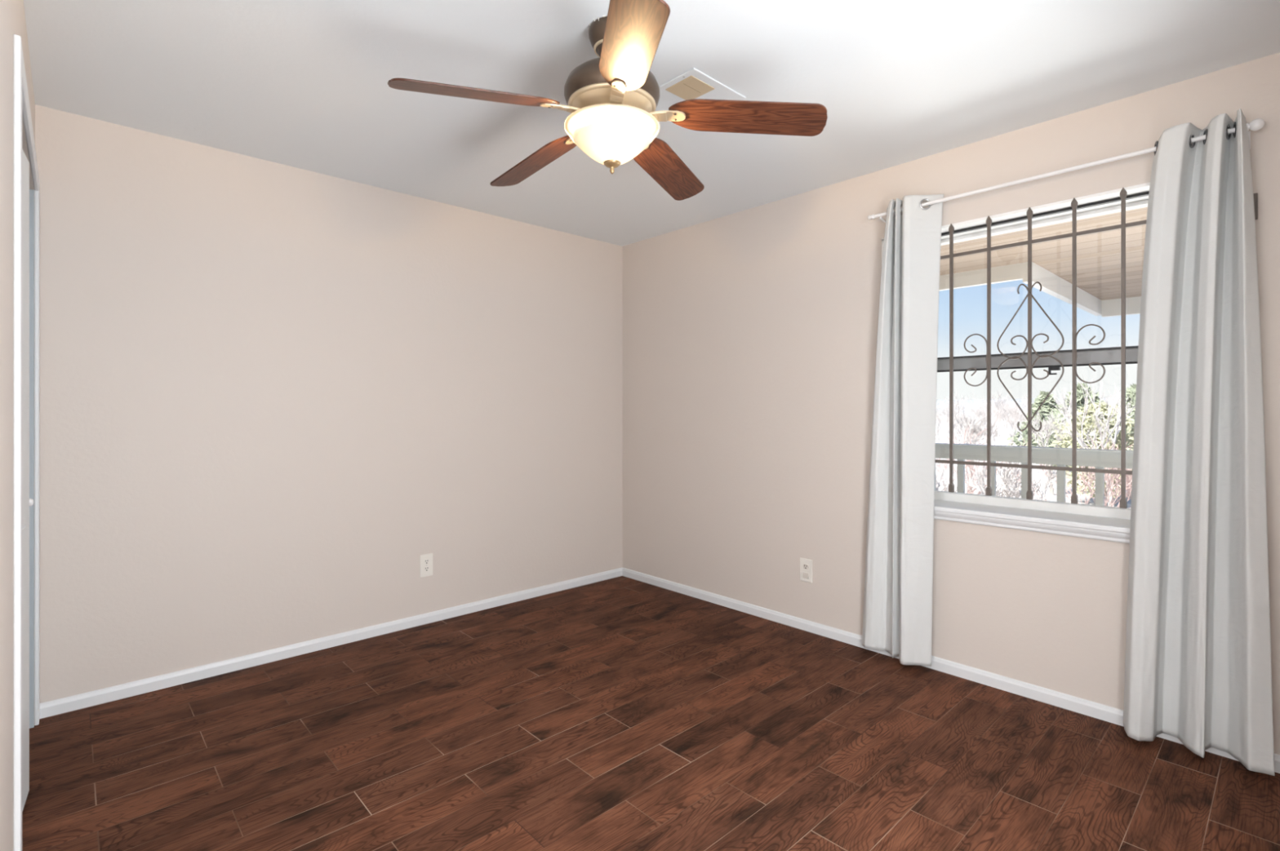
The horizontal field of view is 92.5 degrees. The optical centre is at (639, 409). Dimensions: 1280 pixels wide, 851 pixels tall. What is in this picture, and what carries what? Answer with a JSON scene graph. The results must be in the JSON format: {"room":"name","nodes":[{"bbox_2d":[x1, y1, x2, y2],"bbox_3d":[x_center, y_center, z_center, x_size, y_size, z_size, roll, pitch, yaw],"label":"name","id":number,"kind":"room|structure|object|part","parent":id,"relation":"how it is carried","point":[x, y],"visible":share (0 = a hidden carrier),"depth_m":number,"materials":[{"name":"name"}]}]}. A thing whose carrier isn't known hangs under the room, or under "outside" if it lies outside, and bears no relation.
{"room":"empty bedroom","nodes":[
{"label":"empty bedroom","id":0,"kind":"room"},
{"bbox_2d":[0,0,35,850],"bbox_3d":[-1.219,0.009,1.075,0.120,2.440,3.600,0,0,-43],"label":"wall","id":1,"kind":"structure","parent":0,"point":[12,15],"depth_m":1.35,"materials":[{"name":"beige paint"}]},
{"bbox_2d":[13,34,39,850],"bbox_3d":[-1.953,0.158,1.961,0.013,2.143,1.278,0,0,-43],"label":"trim","id":2,"kind":"structure","parent":1,"relation":"attached to","point":[21,107],"depth_m":1.50,"materials":[{"name":"white"}]},
{"bbox_2d":[22,148,33,812],"bbox_3d":[-1.980,0.214,1.937,0.076,2.006,1.118,0,0,-43],"label":"door","id":3,"kind":"structure","parent":1,"relation":"in","point":[27,502],"depth_m":1.87,"materials":[{"name":"white paint"}]},
{"bbox_3d":[-2.138,0.324,2.132,0.041,0.028,0.028,0,0,-43],"label":"knob","id":4,"kind":"part","parent":3,"relation":"part of","materials":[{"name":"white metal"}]},
{"bbox_2d":[29,189,34,728],"bbox_3d":[-2.003,0.190,1.916,0.120,2.078,1.150,0,0,-43],"label":"trim","id":5,"kind":"structure","parent":1,"relation":"attached to","point":[31,191],"depth_m":2.37,"materials":[{"name":"grey"}]},
{"bbox_2d":[35,104,622,703],"bbox_3d":[-1.534,0.009,3.377,4.150,2.440,0.200,0,0,-43],"label":"wall","id":6,"kind":"structure","parent":0,"point":[268,391],"depth_m":3.04,"materials":[{"name":"beige paint"}]},
{"bbox_2d":[39,567,622,719],"bbox_3d":[-1.262,1.200,3.485,3.102,0.058,0.013,0,0,-43],"label":"baseboard","id":7,"kind":"structure","parent":6,"relation":"attached to","point":[53,708],"depth_m":3.03,"materials":[{"name":"white"}]},
{"bbox_2d":[419,553,432,577],"bbox_3d":[-1.227,0.895,3.521,0.077,0.128,0.008,0,0,-43],"label":"wall outlet","id":8,"kind":"object","parent":6,"relation":"attached to","point":[426,560],"visible":1,"depth_m":3.52,"materials":[{"name":"white plastic"}]},
{"bbox_2d":[423,566,429,571],"bbox_3d":[-1.225,0.916,3.519,0.034,0.027,0.002,0,0,-43],"label":"socket","id":9,"kind":"object","parent":8,"relation":"attached to","point":[425,568],"depth_m":3.52,"materials":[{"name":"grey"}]},
{"bbox_2d":[423,559,429,564],"bbox_3d":[-1.225,0.874,3.519,0.034,0.027,0.002,0,0,-43],"label":"socket","id":10,"kind":"object","parent":8,"relation":"attached to","point":[425,561],"depth_m":3.52,"materials":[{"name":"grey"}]},
{"bbox_2d":[22,576,1279,850],"bbox_3d":[-0.223,1.289,1.455,4.850,0.120,4.800,0,0,-43],"label":"floor","id":11,"kind":"structure","parent":0,"point":[621,713],"depth_m":2.17,"materials":[{"name":"brown wood"}]},
{"bbox_2d":[23,0,1279,246],"bbox_3d":[-0.150,-1.311,1.523,5.050,0.200,4.800,0,0,-43],"label":"ceiling","id":12,"kind":"structure","parent":0,"point":[301,84],"depth_m":2.21,"materials":[{"name":"white paint"}]},
{"bbox_2d":[387,0,827,200],"bbox_3d":[-0.125,-0.981,1.991,1.273,0.460,1.229,0,0,-43],"label":"ceiling fan","id":13,"kind":"object","parent":12,"relation":"hanging from","point":[612,99],"visible":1,"depth_m":1.86,"materials":[{"name":"brown wood"}]},
{"bbox_3d":[-0.468,-0.908,1.768,0.480,0.076,0.130,0,0,-26],"label":"blade","id":14,"kind":"part","parent":13,"relation":"part of","materials":[{"name":"brown wood"}]},
{"bbox_3d":[-0.386,-0.908,2.259,0.130,0.076,0.480,0,0,-44],"label":"blade","id":15,"kind":"part","parent":13,"relation":"part of","materials":[{"name":"brown wood"}]},
{"bbox_3d":[-0.089,-0.842,1.957,0.301,0.124,0.301,0,0,-43],"label":"lamp shade","id":16,"kind":"part","parent":13,"relation":"part of","materials":[{"name":"white glass"}]},
{"bbox_3d":[-0.027,-0.908,1.538,0.130,0.076,0.480,0,0,-8],"label":"blade","id":17,"kind":"part","parent":13,"relation":"part of","materials":[{"name":"brown wood"}]},
{"bbox_3d":[0.107,-0.908,2.332,0.130,0.076,0.480,0,0,28],"label":"blade","id":18,"kind":"part","parent":13,"relation":"part of","materials":[{"name":"brown wood"}]},
{"bbox_3d":[0.327,-0.897,1.887,0.480,0.076,0.130,2,0,10],"label":"blade","id":19,"kind":"part","parent":13,"relation":"part of","materials":[{"name":"brown wood"}]},
{"bbox_2d":[658,67,746,102],"bbox_3d":[0.231,-1.206,2.345,0.302,0.009,0.205,0,0,-43],"label":"ceiling vent","id":20,"kind":"object","parent":12,"relation":"in","point":[692,84],"visible":0.72,"depth_m":2.30,"materials":[{"name":"white metal"}]},
{"bbox_2d":[665,75,715,100],"bbox_3d":[0.188,-1.204,2.302,0.130,0.003,0.131,0,0,-43],"label":"grille","id":21,"kind":"object","parent":20,"relation":"attached to","point":[686,87],"depth_m":2.29,"materials":[{"name":"beige"}]},
{"bbox_2d":[622,52,1279,755],"bbox_3d":[1.229,0.009,3.271,0.250,2.440,3.720,0,0,-43],"label":"wall","id":22,"kind":"structure","parent":0,"point":[750,335],"depth_m":3.30,"materials":[{"name":"beige paint"}]},
{"bbox_2d":[800,557,812,583],"bbox_3d":[0.923,0.895,3.409,0.008,0.128,0.077,0,0,-43],"label":"wall outlet","id":23,"kind":"object","parent":22,"relation":"attached to","point":[806,565],"visible":1,"depth_m":3.41,"materials":[{"name":"white plastic"}]},
{"bbox_2d":[803,564,808,569],"bbox_3d":[0.922,0.874,3.407,0.002,0.027,0.034,0,0,-43],"label":"socket","id":24,"kind":"object","parent":23,"relation":"attached to","point":[805,566],"depth_m":3.41,"materials":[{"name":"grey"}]},
{"bbox_2d":[622,568,1279,773],"bbox_3d":[1.096,1.200,3.220,0.013,0.058,3.587,0,0,-43],"label":"baseboard","id":25,"kind":"structure","parent":22,"relation":"attached to","point":[1087,708],"depth_m":2.83,"materials":[{"name":"white wood"}]},
{"bbox_2d":[881,182,1150,543],"bbox_3d":[1.744,-0.172,2.691,0.286,1.379,1.400,0,0,-43],"label":"window","id":26,"kind":"structure","parent":22,"relation":"in","point":[1113,524],"depth_m":2.68,"materials":[{"name":"white plastic"}]},
{"bbox_3d":[1.725,0.466,2.674,0.236,0.023,1.400,0,0,-43],"label":"sill","id":27,"kind":"part","parent":26,"relation":"part of","materials":[{"name":"white"}]},
{"bbox_3d":[1.828,-0.224,2.770,0.035,0.058,1.200,0,0,-43],"label":"meeting rail","id":28,"kind":"part","parent":26,"relation":"part of","materials":[{"name":"grey metal"}]},
{"bbox_2d":[934,187,1257,508],"bbox_3d":[1.713,-0.240,2.559,0.020,1.246,1.222,0,0,-43],"label":"window grille","id":29,"kind":"object","parent":26,"relation":"attached to","point":[1123,193],"visible":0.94,"depth_m":2.61,"materials":[{"name":"metal"}]},
{"bbox_3d":[2.122,-0.701,2.119,0.012,0.090,0.020,0,0,-43],"label":"mounting plate","id":30,"kind":"part","parent":29,"relation":"part of","materials":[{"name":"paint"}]},
{"bbox_2d":[867,118,1264,222],"bbox_3d":[1.635,-0.940,2.570,0.109,0.069,1.382,0,0,-43],"label":"curtain rod","id":31,"kind":"object","parent":22,"relation":"attached to","point":[1257,124],"visible":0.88,"depth_m":2.43,"materials":[{"name":"white metal"}]},
{"bbox_2d":[862,194,944,666],"bbox_3d":[1.235,0.101,2.946,0.123,2.197,0.398,0,0,-43],"label":"curtain","id":32,"kind":"object","parent":31,"relation":"hanging from","point":[897,620],"visible":1,"depth_m":2.87,"materials":[{"name":"white fabric"}]},
{"bbox_2d":[1123,108,1275,776],"bbox_3d":[1.952,0.101,2.163,0.134,2.197,0.402,0,0,-45],"label":"curtain","id":33,"kind":"object","parent":31,"relation":"hanging from","point":[1198,664],"visible":0.98,"depth_m":2.15,"materials":[{"name":"white fabric"}]},
{"bbox_3d":[2.422,1.449,4.191,2.750,0.160,12.000,0,0,-43],"label":"deck","id":34,"kind":"object","parent":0,"visible":0},
{"bbox_2d":[934,443,1133,506],"bbox_3d":[3.082,0.847,5.625,0.110,1.045,7.200,0,0,-43],"label":"deck railing","id":35,"kind":"object","parent":34,"relation":"on","point":[1060,457],"visible":0.12,"depth_m":5.22,"materials":[{"name":"paint"}]},
{"bbox_3d":[3.078,0.402,5.621,0.040,0.125,7.200,0,0,-43],"label":"rail","id":36,"kind":"part","parent":35,"relation":"part of","materials":[{"name":"paint"}]},
{"label":"outside","id":37,"kind":"structure","parent":0,"visible":0},
{"bbox_2d":[935,417,1131,508],"bbox_3d":[60.988,2.535,61.441,160.000,1.473,180.000,0,0,-43],"label":"ground","id":38,"kind":"structure","parent":37,"point":[1035,473],"depth_m":28.59,"materials":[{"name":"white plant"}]},
{"bbox_2d":[935,462,956,492],"bbox_3d":[5.116,1.969,11.192,1.224,2.348,2.160,0,0,16],"label":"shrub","id":39,"kind":"object","parent":38,"relation":"on","point":[946,485],"visible":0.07,"depth_m":11.22,"materials":[{"name":"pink plant"}]},
{"bbox_2d":[942,401,1002,493],"bbox_3d":[11.438,1.377,21.426,1.686,3.336,2.357,0,0,-1],"label":"bare tree","id":40,"kind":"object","parent":38,"relation":"on","point":[968,422],"visible":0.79,"depth_m":21.20,"materials":[{"name":"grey plant"}]},
{"bbox_2d":[935,423,1027,494],"bbox_3d":[8.678,1.650,16.822,2.958,2.780,3.719,0,0,-43],"label":"shrub","id":41,"kind":"object","parent":38,"relation":"on","point":[940,464],"visible":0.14,"depth_m":16.30,"materials":[{"name":"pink plant"}]},
{"bbox_2d":[964,444,1056,500],"bbox_3d":[6.738,1.867,11.317,1.306,2.536,1.710,0,0,-23],"label":"bush","id":42,"kind":"object","parent":38,"relation":"on","point":[1009,488],"visible":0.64,"depth_m":11.11,"materials":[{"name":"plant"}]},
{"bbox_2d":[935,389,1120,446],"bbox_3d":[31.322,0.532,52.535,24.618,4.456,27.148,0,0,40],"label":"woods","id":43,"kind":"object","parent":38,"relation":"on","point":[1014,415],"visible":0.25,"depth_m":47.02,"materials":[{"name":"grey"}]},
{"bbox_2d":[1006,391,1071,447],"bbox_3d":[21.910,0.935,33.497,3.909,3.956,3.732,0,0,22],"label":"evergreen tree","id":44,"kind":"object","parent":38,"relation":"on","point":[1046,407],"visible":0.41,"depth_m":33.17,"materials":[{"name":"green plant"}]},
{"bbox_2d":[1025,403,1088,495],"bbox_3d":[14.689,1.346,21.456,2.006,3.364,1.893,0,0,-43],"label":"bare tree","id":45,"kind":"object","parent":38,"relation":"on","point":[1046,428],"visible":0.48,"depth_m":21.51,"materials":[{"name":"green plant"}]},
{"bbox_2d":[1005,434,1133,508],"bbox_3d":[9.980,1.794,13.903,2.416,2.504,3.498,0,0,-43],"label":"shrub","id":46,"kind":"object","parent":38,"relation":"on","point":[1128,488],"visible":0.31,"depth_m":13.45,"materials":[{"name":"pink plant"}]},
{"bbox_2d":[1031,382,1108,475],"bbox_3d":[19.485,0.860,27.042,4.556,4.208,4.053,0,0,-43],"label":"evergreen tree","id":47,"kind":"object","parent":38,"relation":"on","point":[1080,397],"visible":0.21,"depth_m":26.61,"materials":[{"name":"green plant"}]},
{"bbox_2d":[1051,402,1134,498],"bbox_3d":[14.409,1.381,19.180,2.531,3.301,2.587,0,0,-24],"label":"leafy tree","id":48,"kind":"object","parent":38,"relation":"on","point":[1089,420],"visible":0.32,"depth_m":18.97,"materials":[{"name":"green plant"}]},
{"bbox_2d":[1051,374,1135,506],"bbox_3d":[12.844,1.032,17.165,2.532,4.051,1.886,0,0,-43],"label":"bare tree","id":49,"kind":"object","parent":38,"relation":"on","point":[1081,442],"visible":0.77,"depth_m":16.96,"materials":[{"name":"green plant"}]},
{"bbox_2d":[1108,382,1136,484],"bbox_3d":[16.973,1.047,20.892,2.576,3.921,3.065,0,0,-43],"label":"evergreen tree","id":50,"kind":"object","parent":38,"relation":"on","point":[1131,393],"visible":0.1,"depth_m":20.88,"materials":[{"name":"green plant"}]},
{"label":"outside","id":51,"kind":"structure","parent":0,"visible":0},
{"bbox_2d":[936,398,1120,417],"bbox_3d":[162.363,-1.783,155.809,144.000,10.771,340.000,0,0,-43],"label":"hill","id":52,"kind":"structure","parent":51,"point":[968,402],"depth_m":184.40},
{"bbox_3d":[1.423,0.179,3.260,0.020,2.700,12.000,0,0,-43],"label":"wall","id":53,"kind":"structure","parent":0,"visible":0},
{"bbox_2d":[939,207,1147,317],"bbox_3d":[2.879,-1.183,5.299,4.890,0.375,15.000,0,0,-43],"label":"porch roof","id":54,"kind":"structure","parent":53,"relation":"attached to","point":[1098,254],"depth_m":4.89,"materials":[{"name":"beige wood"}]}
]}

